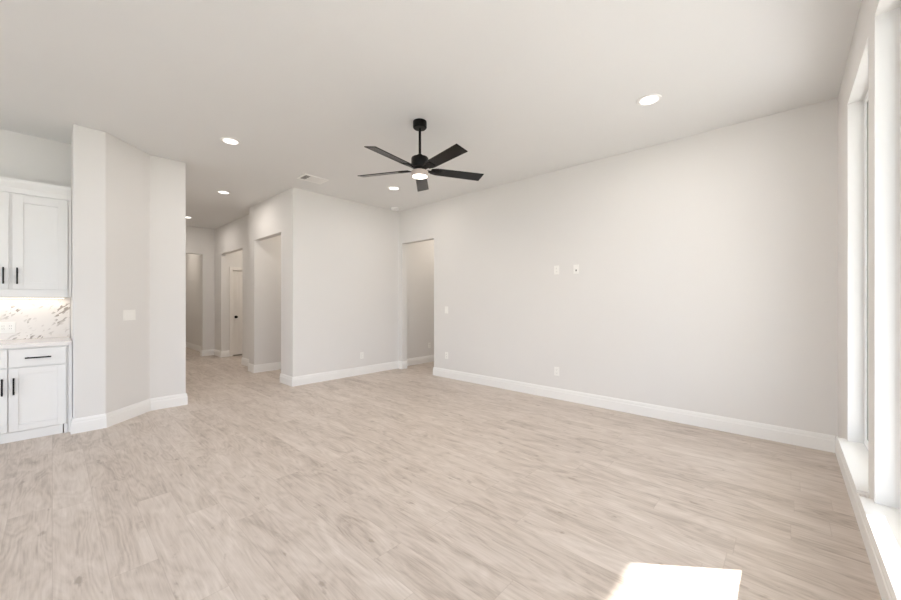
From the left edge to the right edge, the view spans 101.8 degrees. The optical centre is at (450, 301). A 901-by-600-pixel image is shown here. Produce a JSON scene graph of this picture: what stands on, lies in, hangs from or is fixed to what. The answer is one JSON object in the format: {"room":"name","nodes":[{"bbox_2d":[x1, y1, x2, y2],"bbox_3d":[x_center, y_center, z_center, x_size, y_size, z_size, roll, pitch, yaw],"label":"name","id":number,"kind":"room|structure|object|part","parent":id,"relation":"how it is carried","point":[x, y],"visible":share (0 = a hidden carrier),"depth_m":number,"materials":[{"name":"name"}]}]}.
{"room":"empty living room","nodes":[
{"label":"empty living room","id":0,"kind":"room"},
{"bbox_2d":[0,129,70,339],"bbox_3d":[-5.883,-0.225,2.363,0.120,3.050,4.757,0,0,43],"label":"wall","id":1,"kind":"structure","parent":0,"point":[22,156],"depth_m":3.88,"materials":[{"name":"paint"}]},
{"bbox_2d":[0,298,69,339],"bbox_3d":[-4.497,0.173,3.772,0.011,0.435,0.797,0,0,43],"label":"backsplash","id":2,"kind":"structure","parent":1,"relation":"attached to","point":[34,318],"depth_m":3.88,"materials":[{"name":"stone"}]},
{"bbox_2d":[0,322,15,332],"bbox_3d":[-4.522,0.265,3.730,0.009,0.112,0.116,0,0,43],"label":"backsplash outlet","id":3,"kind":"object","parent":2,"relation":"attached to","point":[5,327],"visible":1,"depth_m":3.73,"materials":[{"name":"white plastic"}]},
{"bbox_2d":[0,324,5,330],"bbox_3d":[-4.537,0.265,3.710,0.003,0.066,0.033,0,0,43],"label":"receptacle","id":4,"kind":"object","parent":3,"relation":"attached to","point":[2,326],"depth_m":3.71,"materials":[{"name":"white plastic"}]},
{"bbox_2d":[8,324,12,330],"bbox_3d":[-4.504,0.265,3.746,0.003,0.066,0.033,0,0,43],"label":"receptacle","id":5,"kind":"object","parent":3,"relation":"attached to","point":[10,326],"depth_m":3.75,"materials":[{"name":"white plastic"}]},
{"bbox_2d":[0,176,70,298],"bbox_3d":[-4.362,-0.611,3.650,0.373,1.158,0.799,0,0,43],"label":"upper cabinet","id":6,"kind":"object","parent":1,"relation":"attached to","point":[35,217],"depth_m":3.66,"materials":[{"name":"paint"}]},
{"bbox_3d":[-4.273,-0.250,3.497,0.034,0.160,0.012,0,0,43],"label":"handle","id":7,"kind":"part","parent":6,"relation":"part of","materials":[{"name":"black metal"}]},
{"bbox_3d":[-4.397,-0.580,3.401,0.020,0.920,0.373,0,0,43],"label":"door","id":8,"kind":"part","parent":6,"relation":"part of","materials":[{"name":"paint"}]},
{"bbox_3d":[-4.215,-0.250,3.560,0.034,0.160,0.012,0,0,43],"label":"handle","id":9,"kind":"part","parent":6,"relation":"part of","materials":[{"name":"black metal"}]},
{"bbox_3d":[-4.449,-0.038,3.731,0.028,0.013,0.720,0,0,43],"label":"light strip","id":10,"kind":"part","parent":6,"relation":"part of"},
{"bbox_3d":[-4.249,-1.123,3.545,0.044,0.133,0.798,0,0,43],"label":"crown moulding","id":11,"kind":"part","parent":6,"relation":"part of","materials":[{"name":"paint"}]},
{"bbox_3d":[-4.130,-0.580,3.692,0.020,0.920,0.373,0,0,43],"label":"door","id":12,"kind":"part","parent":6,"relation":"part of","materials":[{"name":"paint"}]},
{"bbox_2d":[71,124,185,418],"bbox_3d":[-5.232,-0.225,5.678,5.050,3.050,1.003,0,0,43],"label":"wall","id":13,"kind":"structure","parent":0,"point":[128,203],"depth_m":4.01,"materials":[{"name":"paint"}]},
{"bbox_2d":[70,393,187,433],"bbox_3d":[-5.109,1.228,5.564,4.746,0.145,1.035,0,0,43],"label":"baseboard","id":14,"kind":"structure","parent":13,"relation":"attached to","point":[84,424],"depth_m":3.99,"materials":[{"name":"paint"}]},
{"bbox_2d":[123,310,135,320],"bbox_3d":[-3.563,0.150,4.062,0.008,0.116,0.164,0,0,-2],"label":"wall switch","id":15,"kind":"object","parent":13,"relation":"attached to","point":[127,314],"visible":1,"depth_m":4.06,"materials":[{"name":"white plastic"}]},
{"bbox_2d":[186,254,200,345],"bbox_3d":[-7.590,-0.225,9.519,3.380,3.050,1.700,0,0,43],"label":"wall","id":16,"kind":"structure","parent":0,"point":[193,261],"depth_m":9.96,"materials":[{"name":"paint"}]},
{"bbox_2d":[186,342,229,356],"bbox_3d":[-7.012,1.228,9.872,4.257,0.145,1.374,0,0,22],"label":"baseboard","id":17,"kind":"structure","parent":16,"relation":"attached to","point":[210,352],"depth_m":8.77,"materials":[{"name":"paint"}]},
{"bbox_2d":[186,226,213,349],"bbox_3d":[-6.282,-0.225,8.356,0.120,3.050,1.760,0,0,43],"label":"wall","id":18,"kind":"structure","parent":0,"point":[200,241],"depth_m":8.75,"materials":[{"name":"paint"}]},
{"bbox_2d":[227,250,241,349],"bbox_3d":[-4.173,-0.225,8.714,1.740,3.050,1.620,0,0,43],"label":"wall","id":19,"kind":"structure","parent":0,"point":[234,259],"depth_m":8.67,"materials":[{"name":"paint"}]},
{"bbox_2d":[229,267,241,355],"bbox_3d":[-4.958,0.240,9.020,0.170,2.120,0.900,0,0,43],"label":"door","id":20,"kind":"structure","parent":19,"relation":"in","point":[235,273],"depth_m":8.78,"materials":[{"name":"paint"}]},
{"bbox_2d":[214,193,280,364],"bbox_3d":[-3.637,-0.225,8.023,4.225,3.050,1.910,0,0,43],"label":"wall","id":21,"kind":"structure","parent":0,"point":[257,234],"depth_m":6.93,"materials":[{"name":"paint"}]},
{"bbox_2d":[241,357,280,372],"bbox_3d":[-3.394,1.228,7.708,1.182,0.145,1.806,0,0,43],"label":"baseboard","id":22,"kind":"structure","parent":21,"relation":"attached to","point":[252,368],"depth_m":6.83,"materials":[{"name":"paint"}]},
{"bbox_2d":[281,187,397,376],"bbox_3d":[-1.871,-0.225,6.509,0.425,3.050,2.070,0,0,43],"label":"wall","id":23,"kind":"structure","parent":0,"point":[339,256],"depth_m":6.13,"materials":[{"name":"paint"}]},
{"bbox_2d":[280,355,433,386],"bbox_3d":[-0.901,1.228,7.388,4.740,0.145,0.464,0,0,-44],"label":"baseboard","id":24,"kind":"structure","parent":23,"relation":"attached to","point":[337,374],"depth_m":6.33,"materials":[{"name":"paint"}]},
{"bbox_2d":[407,240,433,358],"bbox_3d":[0.358,-0.225,7.821,1.460,3.050,2.640,0,0,43],"label":"wall","id":25,"kind":"structure","parent":0,"point":[420,255],"depth_m":7.65,"materials":[{"name":"paint"}]},
{"bbox_2d":[0,0,861,228],"bbox_3d":[-3.936,-1.810,5.507,14.190,0.120,12.020,0,0,43],"label":"ceiling","id":26,"kind":"structure","parent":0,"point":[528,88],"depth_m":2.87,"materials":[{"name":"paint"}]},
{"bbox_2d":[217,190,229,193],"bbox_3d":[-3.628,-1.746,5.850,0.190,0.008,0.190,0,0,43],"label":"recessed light","id":27,"kind":"object","parent":26,"relation":"in","point":[218,191],"visible":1,"depth_m":5.85,"materials":[{"name":"paint"}]},
{"bbox_2d":[220,137,240,144],"bbox_3d":[-2.395,-1.746,3.986,0.190,0.008,0.190,0,0,43],"label":"recessed light","id":28,"kind":"object","parent":26,"relation":"in","point":[228,140],"visible":1,"depth_m":3.96,"materials":[{"name":"paint"}]},
{"bbox_2d":[296,173,328,183],"bbox_3d":[-1.964,-1.743,5.215,0.260,0.012,0.360,0,0,43],"label":"ceiling vent","id":29,"kind":"object","parent":26,"relation":"in","point":[306,177],"visible":1,"depth_m":5.20,"materials":[{"name":"metal"}]},
{"bbox_2d":[388,186,399,189],"bbox_3d":[-0.871,-1.746,5.644,0.190,0.008,0.190,0,0,43],"label":"recessed light","id":30,"kind":"object","parent":26,"relation":"in","point":[389,187],"visible":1,"depth_m":5.65,"materials":[{"name":"paint"}]},
{"bbox_2d":[358,118,483,191],"bbox_3d":[-0.305,-1.479,3.530,1.265,0.542,1.258,0,0,43],"label":"ceiling fan","id":31,"kind":"object","parent":26,"relation":"hanging from","point":[419,163],"visible":1,"depth_m":3.50,"materials":[{"name":"black metal"}]},
{"bbox_3d":[-0.665,-1.280,3.671,0.545,0.008,0.132,0,13,17],"label":"blade","id":32,"kind":"part","parent":31,"relation":"part of","materials":[{"name":"black wood"}]},
{"bbox_3d":[-0.515,-1.280,3.247,0.132,0.008,0.545,16,9,34],"label":"blade","id":33,"kind":"part","parent":31,"relation":"part of","materials":[{"name":"black wood"}]},
{"bbox_3d":[-0.308,-1.280,3.944,0.132,0.008,0.545,-13,0,-1],"label":"blade","id":34,"kind":"part","parent":31,"relation":"part of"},
{"bbox_3d":[-0.066,-1.280,3.258,0.132,0.008,0.545,16,-10,-36],"label":"blade","id":35,"kind":"part","parent":31,"relation":"part of","materials":[{"name":"black wood"}]},
{"bbox_3d":[0.062,-1.280,3.689,0.545,0.008,0.132,0,-13,-19],"label":"blade","id":36,"kind":"part","parent":31,"relation":"part of","materials":[{"name":"black wood"}]},
{"bbox_2d":[637,93,661,105],"bbox_3d":[1.720,-1.746,3.171,0.190,0.008,0.190,0,0,43],"label":"recessed light","id":37,"kind":"object","parent":26,"relation":"in","point":[649,99],"visible":1,"depth_m":3.16,"materials":[{"name":"paint"}]},
{"bbox_2d":[0,347,881,599],"bbox_3d":[-3.936,1.350,5.507,14.190,0.100,12.020,0,0,43],"label":"floor","id":38,"kind":"structure","parent":0,"point":[410,483],"depth_m":2.30,"materials":[{"name":"brown wood"}]},
{"bbox_2d":[0,345,71,443],"bbox_3d":[-4.256,0.866,3.552,0.655,0.868,0.799,0,0,43],"label":"base cabinet","id":39,"kind":"object","parent":38,"relation":"on","point":[36,382],"visible":0.94,"depth_m":3.47,"materials":[{"name":"paint"}]},
{"bbox_3d":[-4.057,0.780,3.310,0.034,0.155,0.012,0,0,43],"label":"handle","id":40,"kind":"part","parent":39,"relation":"part of","materials":[{"name":"black metal"}]},
{"bbox_3d":[-4.179,0.525,3.217,0.020,0.162,0.362,0,0,43],"label":"drawer","id":41,"kind":"part","parent":39,"relation":"part of","materials":[{"name":"paint"}]},
{"bbox_3d":[-4.179,0.909,3.217,0.020,0.582,0.362,0,0,43],"label":"door","id":42,"kind":"part","parent":39,"relation":"part of","materials":[{"name":"paint"}]},
{"bbox_3d":[-4.011,0.780,3.360,0.034,0.155,0.012,0,0,43],"label":"handle","id":43,"kind":"part","parent":39,"relation":"part of","materials":[{"name":"black metal"}]},
{"bbox_2d":[0,337,71,348],"bbox_3d":[-4.264,0.411,3.559,0.640,0.038,0.797,0,0,43],"label":"countertop","id":44,"kind":"structure","parent":39,"relation":"on","point":[57,341],"depth_m":3.55,"materials":[{"name":"stone"}]},
{"bbox_3d":[-3.929,0.525,3.490,0.020,0.162,0.362,0,0,43],"label":"drawer","id":45,"kind":"part","parent":39,"relation":"part of","materials":[{"name":"paint"}]},
{"bbox_3d":[-3.929,0.909,3.490,0.020,0.582,0.362,0,0,43],"label":"door","id":46,"kind":"part","parent":39,"relation":"part of","materials":[{"name":"paint"}]},
{"bbox_3d":[-3.909,0.528,3.471,0.034,0.012,0.165,0,0,43],"label":"handle","id":47,"kind":"part","parent":39,"relation":"part of","materials":[{"name":"black metal"}]},
{"bbox_2d":[398,98,837,439],"bbox_3d":[1.169,-0.225,5.201,5.960,3.050,0.120,0,0,43],"label":"wall","id":48,"kind":"structure","parent":0,"point":[706,281],"depth_m":4.00,"materials":[{"name":"paint"}]},
{"bbox_2d":[554,367,558,375],"bbox_3d":[1.417,0.933,4.885,0.072,0.116,0.009,0,0,43],"label":"wall outlet","id":49,"kind":"object","parent":48,"relation":"attached to","point":[556,369],"visible":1,"depth_m":4.88,"materials":[{"name":"white plastic"}]},
{"bbox_2d":[554,266,558,274],"bbox_3d":[1.416,-0.420,4.886,0.072,0.116,0.009,0,0,43],"label":"wall outlet","id":50,"kind":"object","parent":48,"relation":"attached to","point":[556,268],"visible":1,"depth_m":4.88,"materials":[{"name":"white plastic"}]},
{"bbox_2d":[573,265,578,273],"bbox_3d":[1.615,-0.415,4.704,0.072,0.116,0.008,0,0,43],"label":"cable plate","id":51,"kind":"object","parent":48,"relation":"attached to","point":[575,267],"visible":1,"depth_m":4.70,"materials":[{"name":"white plastic"}]},
{"bbox_2d":[433,367,834,452],"bbox_3d":[1.539,1.228,4.850,4.908,0.145,0.136,0,0,43],"label":"baseboard","id":52,"kind":"structure","parent":48,"relation":"attached to","point":[808,439],"depth_m":4.00,"materials":[{"name":"paint"}]},
{"bbox_2d":[838,0,900,510],"bbox_3d":[0.311,-0.225,-0.245,0.150,3.050,9.300,0,0,43],"label":"wall","id":53,"kind":"structure","parent":0,"point":[864,30],"depth_m":2.16,"materials":[{"name":"paint"}]},
{"bbox_2d":[837,39,869,497],"bbox_3d":[2.573,-0.163,2.261,0.183,2.515,1.020,0,0,43],"label":"window","id":54,"kind":"structure","parent":53,"relation":"in","point":[854,451],"depth_m":2.58,"materials":[{"name":"plastic"}]},
{"bbox_3d":[2.620,-0.210,2.218,0.055,2.420,0.920,0,0,43],"label":"frame","id":55,"kind":"part","parent":54,"relation":"part of","materials":[{"name":"plastic"}]},
{"bbox_2d":[835,436,894,599],"bbox_3d":[0.250,1.228,-0.189,0.016,0.145,9.060,0,0,43],"label":"baseboard","id":56,"kind":"structure","parent":53,"relation":"attached to","point":[884,588],"depth_m":1.92,"materials":[{"name":"paint"}]},
{"bbox_2d":[859,0,900,599],"bbox_3d":[1.827,-0.163,1.450,0.183,2.515,1.020,0,0,43],"label":"window","id":57,"kind":"structure","parent":53,"relation":"in","point":[883,517],"depth_m":1.78,"materials":[{"name":"plastic"}]},
{"bbox_3d":[1.874,-0.210,1.407,0.055,2.420,0.920,0,0,43],"label":"frame","id":58,"kind":"part","parent":57,"relation":"part of","materials":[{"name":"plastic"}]}
]}

